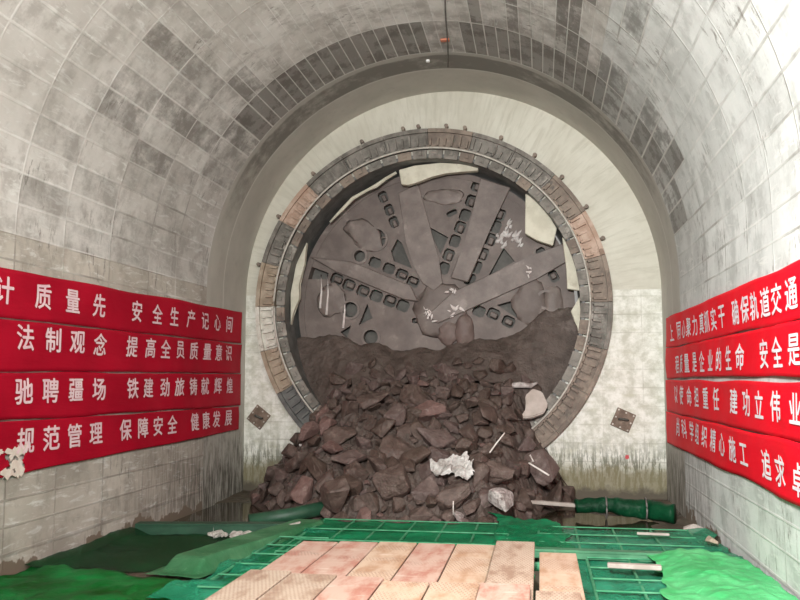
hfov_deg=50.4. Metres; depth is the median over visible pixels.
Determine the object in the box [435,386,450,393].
chunk
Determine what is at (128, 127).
ceiling
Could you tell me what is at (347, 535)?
net
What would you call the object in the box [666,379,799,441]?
banner
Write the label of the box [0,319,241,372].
banner
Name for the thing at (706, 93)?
wall
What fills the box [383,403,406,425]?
chunk
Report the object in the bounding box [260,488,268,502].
chunk
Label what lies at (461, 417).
chunk
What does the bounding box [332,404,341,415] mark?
chunk
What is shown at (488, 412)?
chunk
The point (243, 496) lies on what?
floor
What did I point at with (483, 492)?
chunk
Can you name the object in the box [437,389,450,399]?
chunk
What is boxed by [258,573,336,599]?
plank
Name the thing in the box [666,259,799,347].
banner
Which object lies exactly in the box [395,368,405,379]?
chunk
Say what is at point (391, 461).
chunk
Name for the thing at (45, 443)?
banner
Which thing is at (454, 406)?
chunk
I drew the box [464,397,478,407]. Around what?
chunk
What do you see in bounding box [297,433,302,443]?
chunk
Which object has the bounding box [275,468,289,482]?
chunk
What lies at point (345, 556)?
plank
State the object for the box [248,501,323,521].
roll
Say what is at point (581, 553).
cross beam
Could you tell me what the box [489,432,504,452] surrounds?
stick
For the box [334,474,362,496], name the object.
chunk
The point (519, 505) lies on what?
chunk
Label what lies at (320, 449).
chunk
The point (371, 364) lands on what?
chunk
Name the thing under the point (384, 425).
chunk
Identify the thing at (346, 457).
chunk
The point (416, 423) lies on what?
chunk
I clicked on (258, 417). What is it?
anchor plate
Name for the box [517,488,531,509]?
chunk
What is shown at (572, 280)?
fragment
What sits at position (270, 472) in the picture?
chunk
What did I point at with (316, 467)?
chunk
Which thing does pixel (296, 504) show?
chunk
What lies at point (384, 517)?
chunk
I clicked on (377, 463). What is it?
chunk
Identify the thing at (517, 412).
chunk
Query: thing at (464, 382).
chunk
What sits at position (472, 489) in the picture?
chunk
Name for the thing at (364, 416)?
chunk
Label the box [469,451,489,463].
chunk
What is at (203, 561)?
net
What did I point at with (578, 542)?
grid
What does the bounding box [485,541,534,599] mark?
plank
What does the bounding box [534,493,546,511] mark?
chunk
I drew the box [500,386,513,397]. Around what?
chunk
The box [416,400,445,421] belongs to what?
chunk
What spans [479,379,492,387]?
chunk
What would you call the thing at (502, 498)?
chunk
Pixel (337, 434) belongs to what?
chunk
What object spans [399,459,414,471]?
chunk
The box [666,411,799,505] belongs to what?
banner
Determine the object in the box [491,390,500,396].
chunk
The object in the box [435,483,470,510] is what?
chunk
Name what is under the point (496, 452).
chunk
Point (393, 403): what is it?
chunk
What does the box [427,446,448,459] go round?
chunk
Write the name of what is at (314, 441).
chunk
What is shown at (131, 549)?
net
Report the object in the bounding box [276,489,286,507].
chunk
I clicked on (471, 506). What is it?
chunk
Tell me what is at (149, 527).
rolled tarp
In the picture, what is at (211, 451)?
trim
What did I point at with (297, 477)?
chunk
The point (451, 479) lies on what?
chunk
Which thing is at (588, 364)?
ring
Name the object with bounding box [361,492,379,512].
chunk
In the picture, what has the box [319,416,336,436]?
chunk
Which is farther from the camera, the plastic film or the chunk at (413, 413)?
the chunk at (413, 413)
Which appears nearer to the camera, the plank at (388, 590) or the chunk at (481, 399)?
the plank at (388, 590)
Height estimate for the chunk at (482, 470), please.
0.402 m
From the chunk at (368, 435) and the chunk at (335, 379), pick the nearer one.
the chunk at (368, 435)
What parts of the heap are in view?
loose strip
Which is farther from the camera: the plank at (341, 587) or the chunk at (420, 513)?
the chunk at (420, 513)
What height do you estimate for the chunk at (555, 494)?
0.476 m
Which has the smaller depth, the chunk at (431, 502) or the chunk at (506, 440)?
the chunk at (431, 502)
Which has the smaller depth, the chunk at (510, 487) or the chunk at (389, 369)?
the chunk at (510, 487)
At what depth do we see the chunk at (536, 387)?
16.32 m
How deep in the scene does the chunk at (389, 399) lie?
15.73 m
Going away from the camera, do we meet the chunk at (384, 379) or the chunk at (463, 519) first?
the chunk at (463, 519)
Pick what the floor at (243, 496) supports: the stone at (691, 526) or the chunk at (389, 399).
the stone at (691, 526)
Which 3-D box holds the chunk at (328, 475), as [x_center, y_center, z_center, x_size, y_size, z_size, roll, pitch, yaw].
[-1.215,2.906,13.588,0.308,0.425,0.316,1,-5,-12]
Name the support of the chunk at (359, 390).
on the heap
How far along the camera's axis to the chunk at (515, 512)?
13.07 m
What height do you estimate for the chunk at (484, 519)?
0.163 m
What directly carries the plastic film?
on the heap
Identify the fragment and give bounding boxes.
[291,243,307,324]
[399,163,478,185]
[525,194,556,246]
[562,238,578,290]
[571,298,579,329]
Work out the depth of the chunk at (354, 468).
13.65 m
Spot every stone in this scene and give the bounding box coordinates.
[213,527,221,538]
[229,532,238,537]
[683,524,702,528]
[705,536,718,544]
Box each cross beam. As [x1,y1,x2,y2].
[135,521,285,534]
[534,547,732,561]
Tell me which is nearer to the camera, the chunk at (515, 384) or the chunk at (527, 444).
the chunk at (527, 444)
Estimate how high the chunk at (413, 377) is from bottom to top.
0.325 m
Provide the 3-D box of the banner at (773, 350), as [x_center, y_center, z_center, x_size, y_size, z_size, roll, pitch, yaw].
[4.002,0.706,10.541,0.056,0.544,9.540,-1,-5,9]
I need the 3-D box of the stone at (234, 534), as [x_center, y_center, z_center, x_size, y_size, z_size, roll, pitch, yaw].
[-2.304,3.271,11.804,0.179,0.099,0.098,-5,-7,44]
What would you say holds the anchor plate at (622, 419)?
attached to the wall at (598, 458)
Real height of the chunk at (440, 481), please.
0.306 m
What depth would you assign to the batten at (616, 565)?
8.93 m
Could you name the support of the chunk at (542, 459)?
on the heap
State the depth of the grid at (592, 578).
8.67 m
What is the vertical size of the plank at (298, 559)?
0.054 m
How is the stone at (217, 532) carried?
on the floor at (243, 496)
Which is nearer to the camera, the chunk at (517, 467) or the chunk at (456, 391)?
the chunk at (517, 467)
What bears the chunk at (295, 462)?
on the heap
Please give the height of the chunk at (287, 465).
0.310 m
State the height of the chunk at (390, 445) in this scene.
0.430 m
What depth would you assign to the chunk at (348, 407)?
15.62 m
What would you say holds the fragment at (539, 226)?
in the ring
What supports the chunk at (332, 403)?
on the heap
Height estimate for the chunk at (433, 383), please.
0.240 m
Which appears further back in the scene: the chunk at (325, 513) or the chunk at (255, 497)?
the chunk at (255, 497)
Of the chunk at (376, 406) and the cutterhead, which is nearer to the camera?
the chunk at (376, 406)
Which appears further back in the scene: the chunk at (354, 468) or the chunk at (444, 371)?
the chunk at (444, 371)
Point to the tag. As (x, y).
(442, 39)
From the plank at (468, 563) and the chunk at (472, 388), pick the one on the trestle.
the plank at (468, 563)
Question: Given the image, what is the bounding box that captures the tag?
[440,38,449,41]
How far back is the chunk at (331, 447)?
14.41 m
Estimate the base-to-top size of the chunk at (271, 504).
0.189 m
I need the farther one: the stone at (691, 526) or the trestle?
the stone at (691, 526)
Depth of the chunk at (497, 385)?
16.02 m
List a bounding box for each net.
[25,527,229,571]
[145,519,323,578]
[146,528,336,599]
[221,518,535,599]
[489,512,574,547]
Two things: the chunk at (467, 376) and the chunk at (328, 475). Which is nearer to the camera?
the chunk at (328, 475)
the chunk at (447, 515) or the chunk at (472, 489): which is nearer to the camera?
the chunk at (447, 515)
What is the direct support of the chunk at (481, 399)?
on the heap
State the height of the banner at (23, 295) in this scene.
0.637 m
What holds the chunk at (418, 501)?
on the heap
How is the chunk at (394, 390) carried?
on the heap
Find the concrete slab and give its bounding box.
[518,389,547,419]
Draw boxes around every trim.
[202,287,222,509]
[207,52,678,290]
[219,69,677,509]
[672,279,686,518]
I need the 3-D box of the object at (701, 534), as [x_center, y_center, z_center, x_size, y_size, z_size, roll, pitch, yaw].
[2.436,2.791,7.883,2.459,0.155,7.874,-1,-5,9]
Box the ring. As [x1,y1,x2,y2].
[255,124,612,447]
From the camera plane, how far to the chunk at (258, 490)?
15.47 m
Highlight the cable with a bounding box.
[444,0,448,66]
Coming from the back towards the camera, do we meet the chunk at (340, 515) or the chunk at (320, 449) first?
the chunk at (320, 449)
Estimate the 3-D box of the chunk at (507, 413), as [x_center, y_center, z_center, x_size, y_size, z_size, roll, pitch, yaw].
[1.966,2.056,15.384,0.254,0.227,0.302,3,-6,-30]
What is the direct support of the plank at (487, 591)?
on the plank at (512, 562)
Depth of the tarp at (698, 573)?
8.37 m
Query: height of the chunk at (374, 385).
0.209 m
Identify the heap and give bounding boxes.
[254,307,577,522]
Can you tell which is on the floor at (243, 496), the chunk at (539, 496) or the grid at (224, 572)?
the grid at (224, 572)
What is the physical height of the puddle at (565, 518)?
0.001 m
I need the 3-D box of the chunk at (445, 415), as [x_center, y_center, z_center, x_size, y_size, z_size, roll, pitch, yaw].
[0.773,2.046,15.225,0.349,0.240,0.205,-1,-5,10]
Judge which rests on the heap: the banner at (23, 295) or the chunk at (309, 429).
the chunk at (309, 429)
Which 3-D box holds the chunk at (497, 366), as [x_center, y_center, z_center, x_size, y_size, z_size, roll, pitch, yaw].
[1.874,1.297,16.505,0.474,0.323,0.281,5,-7,-44]
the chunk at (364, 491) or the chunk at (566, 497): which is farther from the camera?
the chunk at (566, 497)
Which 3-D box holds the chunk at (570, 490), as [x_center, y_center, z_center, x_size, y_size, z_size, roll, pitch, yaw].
[3.046,3.552,15.576,0.277,0.283,0.353,-2,-6,23]
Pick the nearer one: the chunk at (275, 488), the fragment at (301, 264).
the chunk at (275, 488)
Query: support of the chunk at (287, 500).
on the heap
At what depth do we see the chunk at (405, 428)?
14.72 m
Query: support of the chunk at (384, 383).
on the heap
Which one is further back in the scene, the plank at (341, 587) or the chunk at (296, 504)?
the chunk at (296, 504)
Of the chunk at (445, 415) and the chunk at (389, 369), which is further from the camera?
the chunk at (389, 369)
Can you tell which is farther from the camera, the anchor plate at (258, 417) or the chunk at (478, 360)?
the anchor plate at (258, 417)
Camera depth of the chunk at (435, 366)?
16.68 m
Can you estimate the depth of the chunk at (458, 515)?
12.43 m
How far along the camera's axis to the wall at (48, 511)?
11.22 m
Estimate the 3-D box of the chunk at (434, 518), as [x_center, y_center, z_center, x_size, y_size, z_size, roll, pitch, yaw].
[0.522,3.249,12.466,0.234,0.192,0.264,0,-5,-3]
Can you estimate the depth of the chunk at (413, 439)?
14.56 m
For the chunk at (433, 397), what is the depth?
15.80 m
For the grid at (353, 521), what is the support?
on the floor at (243, 496)
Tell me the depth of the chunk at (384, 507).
12.88 m
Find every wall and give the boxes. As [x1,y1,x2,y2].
[0,230,206,575]
[243,91,666,499]
[592,0,799,599]
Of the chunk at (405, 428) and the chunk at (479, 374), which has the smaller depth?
the chunk at (405, 428)
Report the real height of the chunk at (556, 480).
0.231 m
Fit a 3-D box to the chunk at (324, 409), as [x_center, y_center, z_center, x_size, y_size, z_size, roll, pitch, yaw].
[-1.422,2.171,15.875,0.248,0.409,0.311,-3,-6,33]
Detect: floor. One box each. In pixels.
[124,490,689,599]
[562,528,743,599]
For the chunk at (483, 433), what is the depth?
14.58 m
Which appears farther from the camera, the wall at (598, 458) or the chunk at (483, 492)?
the wall at (598, 458)
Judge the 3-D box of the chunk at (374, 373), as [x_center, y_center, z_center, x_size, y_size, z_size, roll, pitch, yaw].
[-0.515,1.467,16.786,0.253,0.237,0.167,-3,-6,26]
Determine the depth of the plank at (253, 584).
6.16 m
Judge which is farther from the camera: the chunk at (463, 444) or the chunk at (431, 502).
the chunk at (463, 444)
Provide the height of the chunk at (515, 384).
0.178 m
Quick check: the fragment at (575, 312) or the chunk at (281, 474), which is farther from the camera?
the fragment at (575, 312)
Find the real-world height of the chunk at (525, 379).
0.208 m
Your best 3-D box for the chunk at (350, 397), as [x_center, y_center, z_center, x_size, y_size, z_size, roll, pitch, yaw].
[-0.912,1.852,16.008,0.216,0.203,0.234,2,-6,-20]
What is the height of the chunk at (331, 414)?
0.271 m
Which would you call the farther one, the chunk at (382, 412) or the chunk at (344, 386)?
the chunk at (344, 386)
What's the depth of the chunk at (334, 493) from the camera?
12.84 m
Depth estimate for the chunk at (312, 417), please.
16.15 m
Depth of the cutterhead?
17.48 m
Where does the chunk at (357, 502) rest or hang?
on the heap
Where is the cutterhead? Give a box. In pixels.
[299,173,574,387]
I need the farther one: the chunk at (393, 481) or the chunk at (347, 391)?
the chunk at (347, 391)
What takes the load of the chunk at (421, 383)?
on the heap
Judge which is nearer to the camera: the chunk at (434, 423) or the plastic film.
the plastic film
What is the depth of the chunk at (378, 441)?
14.57 m
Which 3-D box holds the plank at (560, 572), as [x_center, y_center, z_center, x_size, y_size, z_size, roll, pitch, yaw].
[1.252,2.217,6.622,0.328,0.049,2.220,-1,-5,9]
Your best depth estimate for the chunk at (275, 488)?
14.60 m
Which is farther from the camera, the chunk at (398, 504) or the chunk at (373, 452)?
the chunk at (373, 452)
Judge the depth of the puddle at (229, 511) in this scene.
14.41 m
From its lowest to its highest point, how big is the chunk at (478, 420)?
0.276 m
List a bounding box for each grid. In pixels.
[197,536,328,588]
[274,518,508,552]
[537,526,707,561]
[586,556,661,599]
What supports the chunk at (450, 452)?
on the heap
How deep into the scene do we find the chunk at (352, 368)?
16.93 m
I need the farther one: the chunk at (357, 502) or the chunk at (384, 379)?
the chunk at (384, 379)
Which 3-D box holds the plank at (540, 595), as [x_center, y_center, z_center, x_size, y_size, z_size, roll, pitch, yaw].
[0.856,1.965,4.411,0.318,0.050,3.500,-1,-5,9]
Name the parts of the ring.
sealing plate, sealing plate, sealing plate, sealing plate, sealing plate, sealing plate, sealing plate, sealing plate, sealing plate, sealing plate, sealing plate, sealing plate, sealing plate, sealing plate, sealing plate, sealing plate, sealing plate, sealing plate, sealing strip, sealing plate, sealing plate, sealing plate, sealing plate, sealing plate, sealing plate, sealing plate, sealing plate, sealing plate, sealing plate, sealing plate, sealing plate, sealing plate, sealing plate, sealing plate, sealing plate, sealing plate, sealing plate, sealing plate, sealing plate, sealing plate, sealing plate, sealing plate, sealing plate, sealing plate, sealing plate, sealing plate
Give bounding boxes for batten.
[531,500,574,506]
[607,562,661,570]
[637,532,668,535]
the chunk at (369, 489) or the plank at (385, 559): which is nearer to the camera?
the plank at (385, 559)
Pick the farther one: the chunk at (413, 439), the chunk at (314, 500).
the chunk at (413, 439)
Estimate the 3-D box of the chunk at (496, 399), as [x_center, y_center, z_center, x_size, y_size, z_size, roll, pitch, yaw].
[1.742,1.882,15.638,0.278,0.246,0.199,-2,-5,17]
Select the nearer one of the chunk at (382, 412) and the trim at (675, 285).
the trim at (675, 285)
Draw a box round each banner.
[0,267,241,342]
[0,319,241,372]
[0,371,240,419]
[0,406,238,479]
[665,320,799,378]
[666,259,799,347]
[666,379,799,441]
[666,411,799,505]
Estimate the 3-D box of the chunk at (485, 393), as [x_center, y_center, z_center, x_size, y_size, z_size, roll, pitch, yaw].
[1.591,1.786,15.818,0.247,0.306,0.175,1,-5,-11]
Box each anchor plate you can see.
[247,405,270,429]
[610,407,635,432]
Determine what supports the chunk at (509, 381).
on the heap
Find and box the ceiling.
[0,0,610,286]
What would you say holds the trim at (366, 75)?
attached to the wall at (706, 93)
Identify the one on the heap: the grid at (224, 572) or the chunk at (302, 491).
the chunk at (302, 491)
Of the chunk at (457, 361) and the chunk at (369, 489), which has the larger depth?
the chunk at (457, 361)
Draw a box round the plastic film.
[430,451,474,479]
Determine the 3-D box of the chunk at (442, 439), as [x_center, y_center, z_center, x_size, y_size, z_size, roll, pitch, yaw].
[0.630,2.366,14.479,0.675,0.406,0.430,4,-6,-34]
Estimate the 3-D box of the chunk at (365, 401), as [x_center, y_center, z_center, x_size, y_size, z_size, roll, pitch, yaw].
[-0.496,1.852,15.701,0.642,0.326,0.332,0,-5,-1]
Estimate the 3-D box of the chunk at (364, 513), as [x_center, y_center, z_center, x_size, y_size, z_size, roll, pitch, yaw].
[-0.534,3.283,12.739,0.168,0.339,0.287,4,-6,-36]
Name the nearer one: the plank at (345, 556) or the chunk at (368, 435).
the plank at (345, 556)
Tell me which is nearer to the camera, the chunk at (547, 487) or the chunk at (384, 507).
the chunk at (384, 507)
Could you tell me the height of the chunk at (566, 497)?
0.279 m
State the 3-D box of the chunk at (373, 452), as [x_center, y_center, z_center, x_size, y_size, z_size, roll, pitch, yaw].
[-0.381,2.735,14.085,0.344,0.503,0.418,-2,-6,20]
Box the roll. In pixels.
[574,496,676,523]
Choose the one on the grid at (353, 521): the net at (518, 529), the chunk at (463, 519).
the net at (518, 529)
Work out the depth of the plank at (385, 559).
7.24 m
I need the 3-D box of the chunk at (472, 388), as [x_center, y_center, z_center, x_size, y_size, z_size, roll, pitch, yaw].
[1.367,1.673,16.008,0.223,0.240,0.320,-3,-6,32]
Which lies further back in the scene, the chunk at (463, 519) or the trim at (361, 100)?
the trim at (361, 100)
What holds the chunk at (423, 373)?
on the heap
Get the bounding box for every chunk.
[250,487,262,502]
[251,493,259,504]
[258,482,269,489]
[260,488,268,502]
[264,466,278,481]
[265,498,276,510]
[268,481,284,495]
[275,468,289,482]
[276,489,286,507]
[281,443,299,458]
[284,457,298,472]
[284,490,291,503]
[289,432,298,445]
[289,475,312,503]
[290,451,308,468]
[294,500,308,506]
[295,474,300,481]
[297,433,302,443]
[298,421,319,440]
[299,451,314,473]
[305,456,327,480]
[306,498,320,517]
[307,434,320,446]
[309,411,318,420]
[314,468,333,492]
[315,405,329,421]
[315,446,324,453]
[318,411,336,423]
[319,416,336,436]
[319,478,349,513]
[320,506,334,517]
[322,426,356,443]
[322,441,343,454]
[327,397,338,409]
[328,372,345,384]
[328,389,342,399]
[331,449,367,464]
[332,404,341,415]
[332,511,348,521]
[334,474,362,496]
[338,382,347,395]
[340,388,351,394]
[341,400,358,417]
[343,460,368,479]
[345,362,362,374]
[345,393,356,400]
[347,378,351,387]
[349,495,365,511]
[353,385,369,396]
[355,436,372,449]
[356,391,389,409]
[356,506,370,520]
[357,413,376,421]
[360,488,366,494]
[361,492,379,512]
[363,403,380,411]
[364,416,377,431]
[364,433,372,439]
[365,449,386,474]
[367,380,380,390]
[367,456,387,472]
[367,487,375,492]
[368,358,375,368]
[369,368,380,378]
[370,417,395,437]
[372,464,410,500]
[375,438,380,446]
[377,515,387,521]
[378,409,386,415]
[379,381,389,387]
[379,435,414,458]
[380,505,386,512]
[382,378,394,385]
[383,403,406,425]
[384,365,394,376]
[384,396,394,405]
[384,456,399,467]
[389,387,401,394]
[390,380,402,387]
[390,402,407,408]
[392,497,405,512]
[394,515,411,522]
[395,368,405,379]
[396,423,411,437]
[398,446,430,464]
[399,384,428,407]
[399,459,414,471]
[404,406,421,423]
[406,371,420,384]
[408,506,432,522]
[409,437,417,442]
[410,418,425,440]
[410,474,438,500]
[415,500,424,503]
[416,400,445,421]
[416,427,456,448]
[416,458,446,480]
[417,380,428,386]
[420,370,427,376]
[426,495,437,507]
[427,417,440,429]
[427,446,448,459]
[429,378,439,388]
[429,394,437,401]
[429,515,442,520]
[432,362,443,370]
[434,474,446,486]
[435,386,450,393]
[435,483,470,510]
[436,409,451,419]
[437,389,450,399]
[438,363,458,383]
[440,508,455,521]
[444,419,459,433]
[447,402,460,411]
[447,472,463,484]
[448,451,460,457]
[451,385,463,398]
[452,357,462,365]
[452,511,463,521]
[454,413,468,422]
[455,438,477,453]
[456,518,472,521]
[458,378,469,390]
[458,424,477,441]
[462,374,474,383]
[463,498,480,514]
[464,382,476,394]
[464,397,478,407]
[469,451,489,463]
[469,486,475,493]
[471,357,484,364]
[472,410,488,425]
[472,461,489,487]
[473,370,487,379]
[476,426,492,440]
[476,516,493,522]
[477,397,497,409]
[477,401,496,424]
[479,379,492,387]
[479,388,490,399]
[479,487,496,507]
[481,442,502,458]
[485,460,514,483]
[488,488,513,511]
[489,358,505,373]
[489,396,501,407]
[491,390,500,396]
[492,424,514,433]
[494,382,500,390]
[496,433,513,447]
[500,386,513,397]
[500,407,517,419]
[502,395,512,404]
[503,362,516,372]
[503,378,513,386]
[505,419,516,433]
[506,460,520,478]
[507,483,513,491]
[511,507,522,519]
[512,382,537,387]
[514,408,522,418]
[514,459,529,477]
[515,500,526,510]
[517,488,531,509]
[518,436,535,451]
[521,375,530,382]
[521,425,533,439]
[521,488,534,499]
[524,449,559,485]
[525,511,532,518]
[528,381,541,391]
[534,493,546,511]
[544,484,550,491]
[544,505,555,509]
[546,480,561,509]
[552,475,561,484]
[562,485,574,499]
[563,493,571,502]
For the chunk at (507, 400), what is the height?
0.195 m
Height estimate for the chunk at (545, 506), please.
0.138 m
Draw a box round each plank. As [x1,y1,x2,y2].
[205,569,291,599]
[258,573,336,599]
[262,541,337,572]
[302,541,377,576]
[314,576,383,599]
[347,542,416,580]
[369,581,428,599]
[391,543,454,585]
[423,582,479,599]
[438,544,494,583]
[476,583,529,599]
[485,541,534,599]
[535,591,581,599]
[539,552,584,599]
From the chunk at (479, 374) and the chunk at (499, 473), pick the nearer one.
the chunk at (499, 473)
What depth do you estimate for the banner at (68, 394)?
11.60 m
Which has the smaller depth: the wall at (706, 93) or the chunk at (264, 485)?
the wall at (706, 93)
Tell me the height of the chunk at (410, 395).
0.572 m
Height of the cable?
0.021 m
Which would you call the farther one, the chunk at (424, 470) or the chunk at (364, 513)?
the chunk at (424, 470)
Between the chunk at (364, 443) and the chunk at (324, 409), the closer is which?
the chunk at (364, 443)
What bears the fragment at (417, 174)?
in the ring
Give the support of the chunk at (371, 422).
on the heap
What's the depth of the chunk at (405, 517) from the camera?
12.49 m
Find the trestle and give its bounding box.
[534,562,578,570]
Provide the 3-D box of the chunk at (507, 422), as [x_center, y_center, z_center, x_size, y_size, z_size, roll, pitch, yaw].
[1.980,2.250,15.106,0.232,0.272,0.238,0,-5,-2]
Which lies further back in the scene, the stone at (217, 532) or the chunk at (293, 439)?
the chunk at (293, 439)
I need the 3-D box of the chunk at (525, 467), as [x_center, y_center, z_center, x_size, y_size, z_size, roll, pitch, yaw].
[2.039,2.866,14.383,0.309,0.324,0.342,-2,-6,21]
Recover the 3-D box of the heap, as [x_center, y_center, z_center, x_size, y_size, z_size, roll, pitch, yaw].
[0.013,1.878,14.800,6.900,3.780,4.930,-1,-5,9]
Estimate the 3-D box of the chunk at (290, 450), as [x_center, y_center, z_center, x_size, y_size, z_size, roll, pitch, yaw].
[-1.981,2.720,15.220,0.349,0.302,0.276,-1,-5,15]
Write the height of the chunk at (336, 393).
0.234 m
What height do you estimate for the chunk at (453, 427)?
0.256 m
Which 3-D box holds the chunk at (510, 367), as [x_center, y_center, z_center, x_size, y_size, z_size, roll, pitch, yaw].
[2.117,1.322,16.488,0.287,0.255,0.203,4,-7,-39]
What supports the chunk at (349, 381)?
on the heap
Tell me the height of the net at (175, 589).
0.130 m
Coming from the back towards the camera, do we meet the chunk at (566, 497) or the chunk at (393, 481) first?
the chunk at (566, 497)
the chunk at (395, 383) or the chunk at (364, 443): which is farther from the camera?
the chunk at (395, 383)
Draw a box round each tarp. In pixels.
[0,564,179,599]
[647,548,797,599]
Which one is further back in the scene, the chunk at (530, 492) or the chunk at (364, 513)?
the chunk at (530, 492)
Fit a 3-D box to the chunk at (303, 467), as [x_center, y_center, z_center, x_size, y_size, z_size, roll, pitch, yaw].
[-1.574,2.761,14.304,0.269,0.410,0.423,0,-5,3]
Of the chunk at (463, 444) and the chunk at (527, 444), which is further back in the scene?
the chunk at (527, 444)
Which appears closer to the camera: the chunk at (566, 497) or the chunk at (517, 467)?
the chunk at (517, 467)
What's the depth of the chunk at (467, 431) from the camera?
14.49 m
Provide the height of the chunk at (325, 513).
0.259 m
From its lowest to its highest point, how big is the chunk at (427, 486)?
0.471 m
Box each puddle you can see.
[175,502,265,535]
[534,510,658,530]
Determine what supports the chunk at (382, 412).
on the heap
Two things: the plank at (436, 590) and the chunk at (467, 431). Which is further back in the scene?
the chunk at (467, 431)
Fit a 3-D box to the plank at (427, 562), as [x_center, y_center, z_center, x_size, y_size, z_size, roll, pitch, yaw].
[0.159,2.207,6.854,0.348,0.046,2.320,-1,-5,9]
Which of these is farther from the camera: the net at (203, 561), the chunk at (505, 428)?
the chunk at (505, 428)
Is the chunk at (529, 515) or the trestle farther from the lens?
the chunk at (529, 515)
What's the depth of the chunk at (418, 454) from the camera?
13.92 m
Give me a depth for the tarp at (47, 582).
8.85 m

